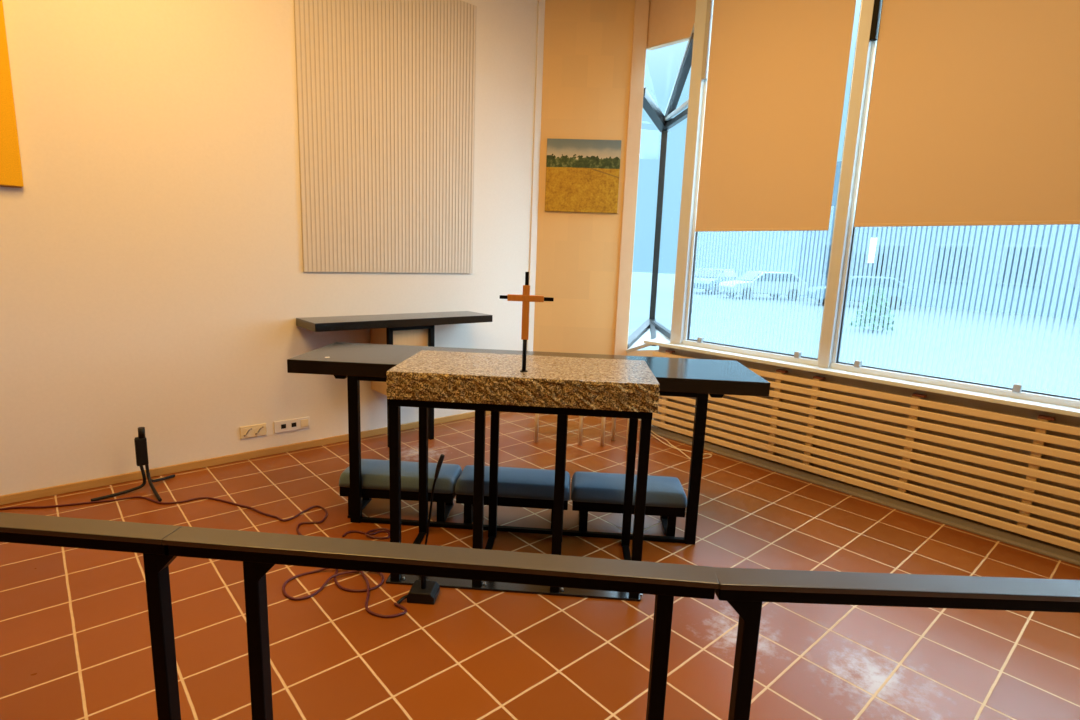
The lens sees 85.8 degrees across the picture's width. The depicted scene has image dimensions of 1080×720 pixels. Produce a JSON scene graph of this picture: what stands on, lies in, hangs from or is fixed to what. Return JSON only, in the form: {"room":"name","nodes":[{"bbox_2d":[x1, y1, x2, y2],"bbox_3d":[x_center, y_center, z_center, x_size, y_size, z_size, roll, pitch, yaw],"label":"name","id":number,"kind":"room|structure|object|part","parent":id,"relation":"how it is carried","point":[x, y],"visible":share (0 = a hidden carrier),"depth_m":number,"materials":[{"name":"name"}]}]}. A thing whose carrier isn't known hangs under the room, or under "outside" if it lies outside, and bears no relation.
{"room":"house of worship","nodes":[
{"label":"house of worship","id":0,"kind":"room"},
{"bbox_2d":[0,0,537,495],"bbox_3d":[-3.441,-0.987,2.336,9.060,3.700,0.120,-7,13,-41],"label":"wall","id":1,"kind":"structure","parent":0,"point":[152,276],"depth_m":3.47,"materials":[{"name":"white paint"}]},
{"bbox_2d":[0,0,23,187],"bbox_3d":[-3.030,-1.398,2.512,1.100,1.156,0.035,-7,13,-41],"label":"canvas","id":2,"kind":"object","parent":1,"relation":"attached to","point":[11,175],"visible":1,"depth_m":2.89,"materials":[{"name":"fabric"}]},
{"bbox_2d":[0,411,490,504],"bbox_3d":[-3.473,0.821,2.596,9.030,0.050,0.018,-7,13,-41],"label":"baseboard","id":3,"kind":"structure","parent":1,"relation":"attached to","point":[104,481],"depth_m":3.71,"materials":[{"name":"brown wood"}]},
{"bbox_2d":[240,423,266,438],"bbox_3d":[-1.925,0.478,3.909,0.164,0.082,0.020,-7,13,-41],"label":"power socket","id":4,"kind":"object","parent":1,"relation":"attached to","point":[250,431],"visible":1,"depth_m":3.91,"materials":[{"name":"beige plastic"}]},
{"bbox_2d":[255,426,263,434],"bbox_3d":[-1.895,0.476,3.929,0.060,0.060,0.011,-7,13,-41],"label":"socket","id":5,"kind":"object","parent":4,"relation":"attached to","point":[259,430],"depth_m":3.93,"materials":[{"name":"beige plastic"}]},
{"bbox_2d":[274,417,309,432],"bbox_3d":[-1.738,0.452,4.075,0.240,0.083,0.014,-7,13,-41],"label":"socket","id":6,"kind":"object","parent":1,"relation":"attached to","point":[304,422],"visible":1,"depth_m":4.07,"materials":[{"name":"white plastic"}]},
{"bbox_2d":[294,0,476,272],"bbox_3d":[-1.053,-1.672,4.237,1.388,2.050,0.012,-7,13,-41],"label":"acoustic panel","id":7,"kind":"object","parent":1,"relation":"attached to","point":[386,88],"visible":1,"depth_m":4.19,"materials":[{"name":"white wood"}]},
{"bbox_2d":[527,0,544,350],"bbox_3d":[-0.042,-1.399,5.201,0.083,3.650,0.014,-7,13,-41],"label":"trim","id":8,"kind":"structure","parent":1,"relation":"attached to","point":[541,3],"depth_m":5.13,"materials":[{"name":"white paint"}]},
{"bbox_2d":[0,412,1079,719],"bbox_3d":[-0.101,1.613,-0.659,9.700,0.120,9.660,-7,13,-41],"label":"floor","id":9,"kind":"structure","parent":0,"point":[75,640],"depth_m":2.30,"materials":[{"name":"tile"}]},
{"bbox_2d":[0,512,181,719],"bbox_3d":[-1.552,0.737,1.470,1.402,0.750,0.080,3,10,4],"label":"rail","id":10,"kind":"object","parent":9,"relation":"on","point":[145,538],"visible":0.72,"depth_m":1.37,"materials":[{"name":"black metal"}]},
{"bbox_3d":[-0.894,0.792,1.423,0.078,0.705,0.036,3,10,4],"label":"post","id":11,"kind":"part","parent":10,"relation":"part of","materials":[{"name":"black metal"}]},
{"bbox_2d":[91,427,174,501],"bbox_3d":[-2.217,0.582,3.274,0.309,0.371,0.446,8,12,29],"label":"stand","id":12,"kind":"object","parent":9,"relation":"on","point":[141,451],"visible":1,"depth_m":3.32,"materials":[{"name":"black metal"}]},
{"bbox_3d":[-2.365,0.607,3.254,0.019,0.318,0.262,11,14,41],"label":"leg","id":13,"kind":"part","parent":12,"relation":"part of","materials":[{"name":"black metal"}]},
{"bbox_3d":[-2.186,0.716,3.292,0.246,0.101,0.018,12,14,43],"label":"leg","id":14,"kind":"part","parent":12,"relation":"part of","materials":[{"name":"black metal"}]},
{"bbox_3d":[-2.254,0.553,3.435,0.024,0.367,0.204,4,10,12],"label":"leg","id":15,"kind":"part","parent":12,"relation":"part of","materials":[{"name":"black metal"}]},
{"bbox_2d":[0,496,406,617],"bbox_3d":[-1.760,0.839,2.927,2.679,0.024,0.821,4,10,12],"label":"microphone cable","id":16,"kind":"object","parent":9,"relation":"on","point":[368,589],"visible":0.83,"depth_m":2.58,"materials":[{"name":"black rubber"}]},
{"bbox_2d":[342,528,389,538],"bbox_3d":[-0.855,0.872,2.933,0.259,0.022,0.088,2,10,2],"label":"cable","id":17,"kind":"object","parent":9,"relation":"on","point":[368,534],"visible":0.93,"depth_m":2.94,"materials":[{"name":"black rubber"}]},
{"bbox_2d":[296,311,492,446],"bbox_3d":[-1.042,0.138,4.395,1.413,0.938,0.356,-7,13,-41],"label":"console table","id":18,"kind":"object","parent":9,"relation":"on","point":[411,329],"visible":0.64,"depth_m":4.23,"materials":[{"name":"black wood"}]},
{"bbox_3d":[-1.076,0.203,4.180,0.034,0.882,0.037,-7,13,-41],"label":"leg","id":19,"kind":"part","parent":18,"relation":"part of","materials":[{"name":"black metal"}]},
{"bbox_3d":[-0.960,0.002,4.278,0.292,0.452,0.011,-7,13,-41],"label":"cabinet door","id":20,"kind":"part","parent":18,"relation":"part of","materials":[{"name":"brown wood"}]},
{"bbox_3d":[-0.823,0.173,4.400,0.034,0.882,0.037,-7,13,-41],"label":"leg","id":21,"kind":"part","parent":18,"relation":"part of","materials":[{"name":"black metal"}]},
{"bbox_2d":[339,459,461,521],"bbox_3d":[-0.755,0.709,3.192,0.623,0.258,0.266,3,10,3],"label":"bench","id":22,"kind":"object","parent":9,"relation":"on","point":[374,473],"visible":0.77,"depth_m":3.07,"materials":[{"name":"blue fabric"}]},
{"bbox_3d":[-1.003,0.775,3.110,0.042,0.114,0.022,3,10,3],"label":"leg","id":23,"kind":"part","parent":22,"relation":"part of","materials":[{"name":"black metal"}]},
{"bbox_3d":[-0.754,0.688,3.188,0.603,0.056,0.254,3,10,3],"label":"frame","id":24,"kind":"part","parent":22,"relation":"part of","materials":[{"name":"black metal"}]},
{"bbox_2d":[339,459,461,493],"bbox_3d":[-0.751,0.622,3.177,0.623,0.082,0.266,3,10,3],"label":"cushion","id":25,"kind":"object","parent":22,"relation":"on","point":[374,473],"depth_m":3.07,"materials":[{"name":"blue fabric"}]},
{"bbox_3d":[-0.525,0.798,3.082,0.042,0.114,0.022,3,10,3],"label":"leg","id":26,"kind":"part","parent":22,"relation":"part of","materials":[{"name":"black metal"}]},
{"bbox_2d":[397,454,444,604],"bbox_3d":[-0.479,0.680,2.359,0.180,0.628,0.120,3,10,3],"label":"microphone","id":27,"kind":"object","parent":9,"relation":"on","point":[422,591],"visible":0.8,"depth_m":2.37,"materials":[{"name":"black metal"}]},
{"bbox_3d":[-0.478,0.870,2.397,0.026,0.161,0.021,3,10,3],"label":"stem","id":28,"kind":"part","parent":27,"relation":"part of","materials":[{"name":"black metal"}]},
{"bbox_2d":[162,526,718,719],"bbox_3d":[-0.251,0.803,1.369,1.242,0.750,0.080,3,10,4],"label":"rail","id":29,"kind":"object","parent":9,"relation":"on","point":[259,552],"visible":1,"depth_m":1.30,"materials":[{"name":"black metal"}]},
{"bbox_3d":[-0.652,0.805,1.404,0.078,0.705,0.036,3,10,4],"label":"post","id":30,"kind":"part","parent":29,"relation":"part of","materials":[{"name":"black metal"}]},
{"bbox_3d":[0.260,0.851,1.333,0.035,0.705,0.036,3,10,4],"label":"post","id":31,"kind":"part","parent":29,"relation":"part of","materials":[{"name":"black metal"}]},
{"bbox_2d":[455,465,570,528],"bbox_3d":[-0.141,0.738,3.156,0.606,0.258,0.266,3,10,3],"label":"bench","id":32,"kind":"object","parent":9,"relation":"on","point":[517,487],"visible":0.66,"depth_m":3.03,"materials":[{"name":"blue fabric"}]},
{"bbox_3d":[-0.381,0.805,3.073,0.042,0.114,0.022,3,10,3],"label":"leg","id":33,"kind":"part","parent":32,"relation":"part of","materials":[{"name":"black metal"}]},
{"bbox_3d":[-0.140,0.717,3.153,0.586,0.056,0.254,3,10,3],"label":"frame","id":34,"kind":"part","parent":32,"relation":"part of","materials":[{"name":"black metal"}]},
{"bbox_2d":[455,465,570,500],"bbox_3d":[-0.138,0.651,3.141,0.606,0.082,0.266,3,10,3],"label":"cushion","id":35,"kind":"object","parent":32,"relation":"on","point":[514,484],"depth_m":3.03,"materials":[{"name":"blue fabric"}]},
{"bbox_3d":[0.080,0.827,3.046,0.042,0.114,0.022,3,10,3],"label":"leg","id":36,"kind":"part","parent":32,"relation":"part of","materials":[{"name":"black metal"}]},
{"bbox_2d":[386,350,659,600],"bbox_3d":[-0.080,0.485,2.649,1.109,0.938,0.537,3,10,3],"label":"altar","id":37,"kind":"object","parent":9,"relation":"on","point":[562,387],"visible":0.98,"depth_m":2.40,"materials":[{"name":"stone"}]},
{"bbox_3d":[-0.613,0.569,2.463,0.040,0.784,0.036,3,10,3],"label":"leg","id":38,"kind":"part","parent":37,"relation":"part of","materials":[{"name":"black metal"}]},
{"bbox_3d":[-0.583,0.492,2.909,0.040,0.788,0.036,3,10,3],"label":"leg","id":39,"kind":"part","parent":37,"relation":"part of","materials":[{"name":"black metal"}]},
{"bbox_3d":[-0.258,0.586,2.442,0.040,0.784,0.036,3,10,3],"label":"leg","id":40,"kind":"part","parent":37,"relation":"part of","materials":[{"name":"black metal"}]},
{"bbox_3d":[-0.228,0.509,2.889,0.040,0.788,0.036,3,10,3],"label":"leg","id":41,"kind":"part","parent":37,"relation":"part of","materials":[{"name":"black metal"}]},
{"bbox_3d":[-0.118,0.977,2.528,1.093,0.010,0.105,3,10,3],"label":"plate","id":42,"kind":"part","parent":37,"relation":"part of","materials":[{"name":"black metal"}]},
{"bbox_3d":[-0.070,0.154,2.585,1.070,0.033,0.494,3,10,3],"label":"frame","id":43,"kind":"part","parent":37,"relation":"part of","materials":[{"name":"black metal"}]},
{"bbox_2d":[500,272,553,371],"bbox_3d":[-0.058,-0.155,2.393,0.221,0.412,0.032,3,10,3],"label":"cross","id":44,"kind":"object","parent":37,"relation":"on","point":[526,298],"visible":1,"depth_m":2.37,"materials":[{"name":"brown wood"}]},
{"bbox_3d":[-0.065,-0.021,2.417,0.032,0.140,0.032,3,10,3],"label":"rod","id":45,"kind":"part","parent":44,"relation":"part of","materials":[{"name":"black metal"}]},
{"bbox_3d":[0.077,0.601,2.423,0.040,0.784,0.036,3,10,3],"label":"leg","id":46,"kind":"part","parent":37,"relation":"part of","materials":[{"name":"black metal"}]},
{"bbox_3d":[0.106,0.525,2.869,0.040,0.788,0.036,3,10,3],"label":"leg","id":47,"kind":"part","parent":37,"relation":"part of","materials":[{"name":"black metal"}]},
{"bbox_3d":[0.442,0.541,2.850,0.040,0.788,0.036,3,10,3],"label":"leg","id":48,"kind":"part","parent":37,"relation":"part of","materials":[{"name":"black metal"}]},
{"bbox_3d":[0.413,0.617,2.403,0.040,0.784,0.036,3,10,3],"label":"leg","id":49,"kind":"part","parent":37,"relation":"part of","materials":[{"name":"black metal"}]},
{"bbox_2d":[287,342,769,544],"bbox_3d":[-0.080,0.422,3.229,2.385,0.858,0.610,3,10,3],"label":"table","id":50,"kind":"object","parent":9,"relation":"on","point":[356,362],"visible":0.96,"depth_m":2.96,"materials":[{"name":"black metal"}]},
{"bbox_3d":[-0.956,0.465,3.005,0.052,0.788,0.036,3,10,3],"label":"leg","id":51,"kind":"part","parent":50,"relation":"part of","materials":[{"name":"black metal"}]},
{"bbox_3d":[-0.115,0.881,3.023,1.763,0.019,0.028,3,10,3],"label":"foot rail","id":52,"kind":"part","parent":50,"relation":"part of","materials":[{"name":"black metal"}]},
{"bbox_3d":[0.778,0.547,2.904,0.052,0.788,0.036,3,10,3],"label":"leg","id":53,"kind":"part","parent":50,"relation":"part of","materials":[{"name":"black metal"}]},
{"bbox_2d":[534,414,582,445],"bbox_3d":[0.154,0.402,4.537,0.462,0.455,0.462,-7,13,-41],"label":"wooden stool","id":54,"kind":"object","parent":9,"relation":"on","point":[536,415],"visible":0.15,"depth_m":4.45,"materials":[{"name":"brown wood"}]},
{"bbox_3d":[-0.021,0.422,4.458,0.032,0.430,0.031,-7,13,-41],"label":"leg","id":55,"kind":"part","parent":54,"relation":"part of","materials":[{"name":"brown wood"}]},
{"bbox_3d":[0.314,0.441,4.425,0.031,0.430,0.032,-7,13,-41],"label":"leg","id":56,"kind":"part","parent":54,"relation":"part of","materials":[{"name":"brown wood"}]},
{"bbox_2d":[600,417,628,447],"bbox_3d":[0.582,0.432,4.459,0.290,0.455,0.290,-7,13,-41],"label":"wooden stool","id":57,"kind":"object","parent":9,"relation":"on","point":[603,418],"visible":0.12,"depth_m":4.43,"materials":[{"name":"brown wood"}]},
{"bbox_3d":[0.484,0.448,4.420,0.031,0.430,0.031,-7,13,-41],"label":"leg","id":58,"kind":"part","parent":57,"relation":"part of","materials":[{"name":"brown wood"}]},
{"bbox_3d":[0.584,0.426,4.563,0.031,0.430,0.031,-7,13,-41],"label":"leg","id":59,"kind":"part","parent":57,"relation":"part of","materials":[{"name":"brown wood"}]},
{"bbox_3d":[0.677,0.458,4.400,0.031,0.430,0.031,-7,13,-41],"label":"leg","id":60,"kind":"part","parent":57,"relation":"part of","materials":[{"name":"brown wood"}]},
{"bbox_2d":[571,472,686,536],"bbox_3d":[0.464,0.766,3.121,0.598,0.258,0.266,3,10,3],"label":"stool","id":61,"kind":"object","parent":9,"relation":"on","point":[666,498],"visible":0.94,"depth_m":3.00,"materials":[{"name":"blue fabric"}]},
{"bbox_3d":[0.228,0.834,3.038,0.042,0.114,0.022,3,10,3],"label":"leg","id":62,"kind":"part","parent":61,"relation":"part of","materials":[{"name":"black metal"}]},
{"bbox_3d":[0.464,0.746,3.118,0.578,0.056,0.254,3,10,3],"label":"frame","id":63,"kind":"part","parent":61,"relation":"part of","materials":[{"name":"black metal"}]},
{"bbox_2d":[571,472,686,507],"bbox_3d":[0.467,0.680,3.106,0.598,0.082,0.266,3,10,3],"label":"cushion","id":64,"kind":"object","parent":61,"relation":"on","point":[587,488],"depth_m":3.00,"materials":[{"name":"blue fabric"}]},
{"bbox_3d":[0.680,0.855,3.011,0.042,0.114,0.022,3,10,3],"label":"leg","id":65,"kind":"part","parent":61,"relation":"part of","materials":[{"name":"black metal"}]},
{"bbox_2d":[651,431,711,459],"bbox_3d":[1.077,0.593,4.580,0.217,0.133,0.759,-1,11,-19],"label":"cable","id":66,"kind":"object","parent":9,"relation":"on","point":[674,447],"visible":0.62,"depth_m":4.46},
{"bbox_2d":[712,567,1079,719],"bbox_3d":[1.177,0.864,1.323,1.624,0.750,0.080,2,10,0],"label":"rail","id":67,"kind":"object","parent":9,"relation":"on","point":[745,590],"visible":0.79,"depth_m":1.24,"materials":[{"name":"black metal"}]},
{"bbox_3d":[0.426,0.859,1.323,0.078,0.705,0.036,2,10,0],"label":"post","id":68,"kind":"part","parent":67,"relation":"part of","materials":[{"name":"black metal"}]},
{"bbox_2d":[533,0,634,354],"bbox_3d":[0.393,-1.365,5.244,0.905,3.700,0.100,3,10,3],"label":"wall","id":69,"kind":"structure","parent":0,"point":[587,53],"depth_m":5.10,"materials":[{"name":"paint"}]},
{"bbox_2d":[545,138,620,212],"bbox_3d":[0.375,-1.623,5.137,0.646,0.618,0.022,3,10,3],"label":"landscape painting","id":70,"kind":"object","parent":69,"relation":"attached to","point":[582,175],"visible":1,"depth_m":5.13},
{"bbox_2d":[614,0,648,355],"bbox_3d":[0.797,-1.344,5.209,0.117,3.700,0.122,3,10,3],"label":"window frame","id":71,"kind":"structure","parent":69,"relation":"attached to","point":[641,13],"depth_m":5.09,"materials":[{"name":"beige paint"}]},
{"bbox_2d":[627,350,658,418],"bbox_3d":[0.978,0.198,5.152,0.080,0.700,0.700,-3,11,-27],"label":"wall","id":72,"kind":"structure","parent":0,"point":[648,353],"depth_m":5.17,"materials":[{"name":"white paint"}]},
{"bbox_2d":[626,23,694,352],"bbox_3d":[1.006,-1.353,5.236,0.423,2.643,1.399,2,10,2],"label":"window","id":73,"kind":"structure","parent":72,"relation":"in","point":[650,329],"depth_m":5.41,"materials":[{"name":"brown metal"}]},
{"bbox_2d":[646,0,695,49],"bbox_3d":[1.087,-2.805,4.631,0.060,0.600,0.672,-3,11,-27],"label":"roller blind","id":74,"kind":"object","parent":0,"point":[670,22],"depth_m":4.67,"materials":[{"name":"beige fabric"}]},
{"bbox_3d":[3.929,-0.575,1.555,0.140,3.700,8.290,-7,13,-41],"label":"wall","id":75,"kind":"structure","parent":0,"visible":0},
{"bbox_2d":[670,0,706,343],"bbox_3d":[1.183,-1.577,4.448,0.125,2.926,0.100,-7,13,-41],"label":"trim","id":76,"kind":"structure","parent":75,"relation":"attached to","point":[696,91],"depth_m":4.43,"materials":[{"name":"beige wood"}]},
{"bbox_2d":[682,0,861,365],"bbox_3d":[1.563,-1.366,4.031,0.077,2.686,1.080,-7,13,-41],"label":"window","id":77,"kind":"structure","parent":75,"relation":"in","point":[699,342],"depth_m":4.36,"materials":[{"name":"white paint"}]},
{"bbox_2d":[695,0,855,231],"bbox_3d":[1.537,-1.851,3.928,0.060,1.918,1.034,-7,13,-41],"label":"roller blind","id":78,"kind":"object","parent":77,"relation":"attached to","point":[775,72],"visible":1,"depth_m":3.92,"materials":[{"name":"beige fabric"}]},
{"bbox_3d":[1.218,-2.422,4.203,0.038,0.735,0.032,-7,13,-41],"label":"chain","id":79,"kind":"part","parent":78,"relation":"part of","materials":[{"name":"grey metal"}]},
{"bbox_2d":[818,0,873,367],"bbox_3d":[1.950,-1.395,3.591,0.125,2.926,0.070,-7,13,-41],"label":"window frame","id":80,"kind":"structure","parent":75,"relation":"attached to","point":[864,45],"depth_m":3.60,"materials":[{"name":"beige wood"}]},
{"bbox_2d":[644,339,1079,417],"bbox_3d":[2.889,0.309,2.645,0.165,0.026,5.990,-7,13,-41],"label":"windowsill","id":81,"kind":"structure","parent":75,"relation":"attached to","point":[1040,406],"depth_m":3.46,"materials":[{"name":"white paint"}]},
{"bbox_2d":[651,425,1079,565],"bbox_3d":[2.894,1.032,2.741,0.150,0.045,5.900,-7,13,-41],"label":"trim","id":82,"kind":"structure","parent":75,"relation":"attached to","point":[1018,540],"depth_m":3.50,"materials":[{"name":"brown wood"}]},
{"bbox_2d":[651,346,1079,551],"bbox_3d":[2.104,0.483,3.545,0.072,0.685,3.535,-7,13,-41],"label":"radiator cover","id":83,"kind":"object","parent":82,"relation":"on","point":[1014,469],"visible":0.81,"depth_m":3.41,"materials":[{"name":"brown wood"}]},
{"bbox_2d":[830,0,1079,407],"bbox_3d":[2.670,-1.105,2.795,0.077,2.686,2.140,-7,13,-41],"label":"window","id":84,"kind":"structure","parent":75,"relation":"in","point":[1016,391],"depth_m":3.52,"materials":[{"name":"white paint"}]},
{"bbox_2d":[854,0,1079,226],"bbox_3d":[2.650,-1.598,2.684,0.060,1.898,2.116,-7,13,-41],"label":"roller blind","id":85,"kind":"object","parent":84,"relation":"attached to","point":[974,112],"visible":1,"depth_m":3.10,"materials":[{"name":"beige fabric"}]},
{"bbox_3d":[1.974,-2.243,3.358,0.038,0.735,0.032,-7,13,-41],"label":"chain","id":86,"kind":"part","parent":85,"relation":"part of","materials":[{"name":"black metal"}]},
{"label":"outside","id":87,"kind":"structure","parent":0,"visible":0},
{"bbox_2d":[628,272,1079,397],"bbox_3d":[22.887,-2.639,30.120,65.750,0.100,105.000,-7,13,-41],"label":"ground","id":88,"kind":"structure","parent":87,"point":[1038,353],"depth_m":16.07,"materials":[{"name":"white snow"}]},
{"bbox_2d":[694,268,737,294],"bbox_3d":[10.342,-4.742,34.886,1.780,1.445,4.288,10,13,39],"label":"parked car","id":89,"kind":"object","parent":88,"relation":"on","point":[708,279],"visible":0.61,"depth_m":33.86,"materials":[{"name":"white metal"}]},
{"bbox_2d":[718,271,807,300],"bbox_3d":[11.851,-3.985,30.960,4.288,1.445,1.780,0,10,-10],"label":"parked car","id":90,"kind":"object","parent":88,"relation":"on","point":[775,284],"visible":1,"depth_m":30.23,"materials":[{"name":"white metal"}]},
{"bbox_2d":[806,276,915,309],"bbox_3d":[15.013,-3.238,27.427,4.288,1.445,1.780,4,10,12],"label":"parked car","id":91,"kind":"object","parent":88,"relation":"on","point":[897,293],"visible":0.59,"depth_m":26.49,"materials":[{"name":"white metal"}]},
{"bbox_2d":[848,286,896,331],"bbox_3d":[9.760,-1.493,16.902,1.247,1.341,1.192,-7,13,-41],"label":"evergreen shrub","id":92,"kind":"object","parent":88,"relation":"on","point":[875,306],"visible":1,"depth_m":16.73,"materials":[{"name":"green plant"}]},
{"bbox_2d":[796,161,1079,318],"bbox_3d":[24.862,-5.893,27.124,6.120,7.500,23.000,-7,13,-41],"label":"building","id":93,"kind":"structure","parent":88,"relation":"on","point":[1012,269],"depth_m":27.78,"materials":[{"name":"white"}]},
{"bbox_3d":[16.439,-5.540,32.226,0.030,1.600,1.500,-7,13,-41],"label":"pane","id":94,"kind":"part","parent":93,"relation":"part of","materials":[{"name":"glass"}]},
{"bbox_3d":[17.461,-4.417,31.273,0.120,2.600,2.000,-7,13,-41],"label":"doorway","id":95,"kind":"part","parent":93,"relation":"part of","materials":[{"name":"glass"}]},
{"bbox_3d":[18.217,-5.119,30.239,0.030,1.600,1.500,-7,13,-41],"label":"pane","id":96,"kind":"part","parent":93,"relation":"part of","materials":[{"name":"glass"}]},
{"bbox_3d":[19.996,-4.699,28.252,0.030,1.600,1.500,-7,13,-41],"label":"pane","id":97,"kind":"part","parent":93,"relation":"part of","materials":[{"name":"glass"}]},
{"bbox_3d":[21.775,-4.278,26.265,0.030,1.600,1.500,-7,13,-41],"label":"pane","id":98,"kind":"part","parent":93,"relation":"part of","materials":[{"name":"glass"}]},
{"bbox_3d":[23.554,-3.858,24.278,0.030,1.600,1.500,-7,13,-41],"label":"pane","id":99,"kind":"part","parent":93,"relation":"part of","materials":[{"name":"glass"}]}
]}

